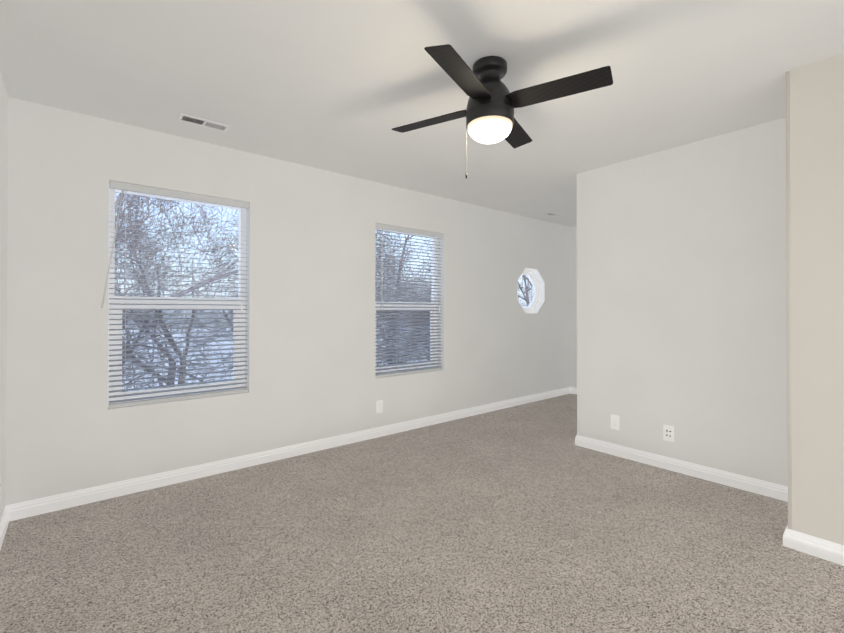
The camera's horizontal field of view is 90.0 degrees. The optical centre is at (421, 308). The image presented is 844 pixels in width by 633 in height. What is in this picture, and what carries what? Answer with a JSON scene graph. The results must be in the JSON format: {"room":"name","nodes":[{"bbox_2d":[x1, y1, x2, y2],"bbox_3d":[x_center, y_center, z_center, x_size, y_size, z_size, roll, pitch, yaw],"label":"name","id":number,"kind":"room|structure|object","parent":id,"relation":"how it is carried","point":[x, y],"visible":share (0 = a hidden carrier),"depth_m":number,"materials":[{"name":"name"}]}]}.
{"room":"empty bedroom","nodes":[
{"label":"empty bedroom","id":0,"kind":"room"},
{"bbox_2d":[0,71,7,520],"bbox_3d":[-1.168,-0.008,0.844,0.140,2.440,4.310,0,0,-40],"label":"wall","id":1,"kind":"structure","parent":0,"point":[3,222],"depth_m":2.30,"materials":[{"name":"white paint"}]},
{"bbox_2d":[0,504,11,549],"bbox_3d":[-1.096,1.167,0.871,0.015,0.090,3.990,0,0,-40],"label":"baseboard","id":2,"kind":"structure","parent":1,"relation":"attached to","point":[7,515],"depth_m":2.30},
{"bbox_2d":[6,97,569,504],"bbox_3d":[-0.159,0.013,4.372,5.912,2.440,0.160,0,0,-40],"label":"wall","id":3,"kind":"structure","parent":0,"point":[310,272],"depth_m":3.34,"materials":[{"name":"white paint"}]},
{"bbox_2d":[108,188,245,406],"bbox_3d":[-1.766,-0.087,3.105,0.884,1.485,0.064,0,0,-40],"label":"window","id":4,"kind":"structure","parent":3,"relation":"in","point":[242,221],"depth_m":3.05,"materials":[{"name":"white plastic"}]},
{"bbox_2d":[101,181,248,407],"bbox_3d":[-1.665,-0.089,2.942,0.924,1.479,0.244,0,0,-40],"label":"window blind","id":5,"kind":"object","parent":4,"relation":"attached to","point":[123,187],"visible":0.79,"depth_m":2.98,"materials":[{"name":"white plastic"}]},
{"bbox_2d":[12,387,571,520],"bbox_3d":[-0.103,1.188,4.298,5.912,0.090,0.015,0,0,-40],"label":"baseboard","id":6,"kind":"structure","parent":3,"relation":"attached to","point":[35,507],"depth_m":3.20,"materials":[{"name":"white wood"}]},
{"bbox_2d":[376,400,382,412],"bbox_3d":[-0.406,0.944,4.053,0.070,0.115,0.007,0,0,-40],"label":"electrical outlet","id":7,"kind":"object","parent":3,"relation":"attached to","point":[379,406],"visible":1,"depth_m":4.05,"materials":[{"name":"white plastic"}]},
{"bbox_2d":[375,229,436,372],"bbox_3d":[-0.186,-0.071,4.412,0.882,1.490,0.064,0,0,-40],"label":"window","id":8,"kind":"structure","parent":3,"relation":"in","point":[432,255],"depth_m":4.54,"materials":[{"name":"white plastic"}]},
{"bbox_2d":[375,223,442,377],"bbox_3d":[-0.122,-0.073,4.334,0.870,1.484,0.066,0,0,-40],"label":"window blind","id":9,"kind":"object","parent":8,"relation":"attached to","point":[416,232],"visible":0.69,"depth_m":4.31,"materials":[{"name":"white plastic"}]},
{"bbox_2d":[517,268,544,313],"bbox_3d":[1.403,-0.229,5.664,0.600,0.600,0.161,0,0,-40],"label":"window","id":10,"kind":"structure","parent":3,"relation":"in","point":[538,290],"depth_m":5.79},
{"bbox_2d":[0,393,843,632],"bbox_3d":[1.167,1.274,2.761,6.212,0.100,4.320,0,0,-40],"label":"floor","id":11,"kind":"structure","parent":0,"point":[531,517],"depth_m":2.12,"materials":[{"name":"carpet"}]},
{"bbox_2d":[0,0,843,226],"bbox_3d":[1.167,-1.266,2.777,6.212,0.100,4.320,0,0,-40],"label":"ceiling","id":12,"kind":"structure","parent":0,"point":[344,87],"depth_m":2.19,"materials":[{"name":"white paint"}]},
{"bbox_2d":[177,113,230,132],"bbox_3d":[-1.429,-1.213,2.771,0.300,0.006,0.120,0,0,-40],"label":"ceiling vent","id":13,"kind":"object","parent":12,"relation":"in","point":[193,120],"visible":1,"depth_m":2.76,"materials":[{"name":"white metal"}]},
{"bbox_2d":[392,44,612,178],"bbox_3d":[0.341,-0.935,2.120,0.867,0.570,0.867,0,0,-15],"label":"fan","id":14,"kind":"object","parent":12,"relation":"hanging from","point":[492,104],"visible":1,"depth_m":2.02,"materials":[{"name":"black metal"}]},
{"bbox_2d":[544,212,563,216],"bbox_3d":[1.691,-1.197,5.416,0.300,0.006,0.120,0,0,-40],"label":"ceiling vent","id":15,"kind":"object","parent":12,"relation":"in","point":[552,214],"visible":1,"depth_m":5.39,"materials":[{"name":"white metal"}]},
{"bbox_2d":[570,226,576,387],"bbox_3d":[3.451,0.016,4.755,0.140,2.440,4.170,0,0,-40],"label":"wall","id":16,"kind":"structure","parent":0,"point":[573,306],"depth_m":6.15,"materials":[{"name":"white paint"}]},
{"bbox_2d":[572,387,576,393],"bbox_3d":[2.933,1.194,5.254,0.015,0.090,2.370,0,0,-40],"label":"baseboard","id":17,"kind":"structure","parent":16,"relation":"attached to","point":[574,390],"depth_m":6.12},
{"bbox_2d":[577,117,787,486],"bbox_3d":[2.034,0.006,3.123,0.120,2.440,1.860,0,0,-40],"label":"wall","id":18,"kind":"structure","parent":0,"point":[682,290],"depth_m":3.10,"materials":[{"name":"white paint"}]},
{"bbox_2d":[611,415,618,429],"bbox_3d":[1.613,0.953,3.528,0.007,0.115,0.070,0,0,-40],"label":"duplex electrical outlet","id":19,"kind":"object","parent":18,"relation":"attached to","point":[614,421],"visible":1,"depth_m":3.52,"materials":[{"name":"white plastic"}]},
{"bbox_2d":[664,425,673,441],"bbox_3d":[1.873,0.951,3.207,0.014,0.115,0.070,0,0,-40],"label":"outlet","id":20,"kind":"object","parent":18,"relation":"attached to","point":[668,433],"visible":1,"depth_m":3.20,"materials":[{"name":"white plastic"}]},
{"bbox_2d":[575,435,787,501],"bbox_3d":[1.890,1.181,3.200,0.035,0.090,1.575,0,0,-40],"label":"baseboard","id":21,"kind":"structure","parent":18,"relation":"attached to","point":[772,490],"depth_m":3.08,"materials":[{"name":"white wood"}]},
{"bbox_2d":[786,52,843,544],"bbox_3d":[2.529,-0.001,2.001,0.788,2.440,1.100,0,0,-40],"label":"wall","id":22,"kind":"structure","parent":0,"point":[815,235],"depth_m":2.09,"materials":[{"name":"beige paint"}]},
{"bbox_2d":[783,526,843,565],"bbox_3d":[2.206,1.173,1.755,0.015,0.090,1.085,0,0,-40],"label":"baseboard","id":23,"kind":"structure","parent":22,"relation":"attached to","point":[815,546],"depth_m":2.08,"materials":[{"name":"white wood"}]},
{"label":"outside","id":24,"kind":"structure","parent":0,"visible":0},
{"bbox_2d":[122,326,429,391],"bbox_3d":[-35.786,4.814,51.085,130.000,0.200,115.610,0,0,-40],"label":"snowfield","id":25,"kind":"structure","parent":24,"point":[192,358],"depth_m":42.52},
{"bbox_2d":[114,192,531,391],"bbox_3d":[-5.518,-2.638,12.811,28.606,15.048,18.164,0,0,-40],"label":"branches","id":26,"kind":"object","parent":25,"relation":"on","point":[131,235],"depth_m":9.93,"materials":[{"name":"grey plant"}]}
]}

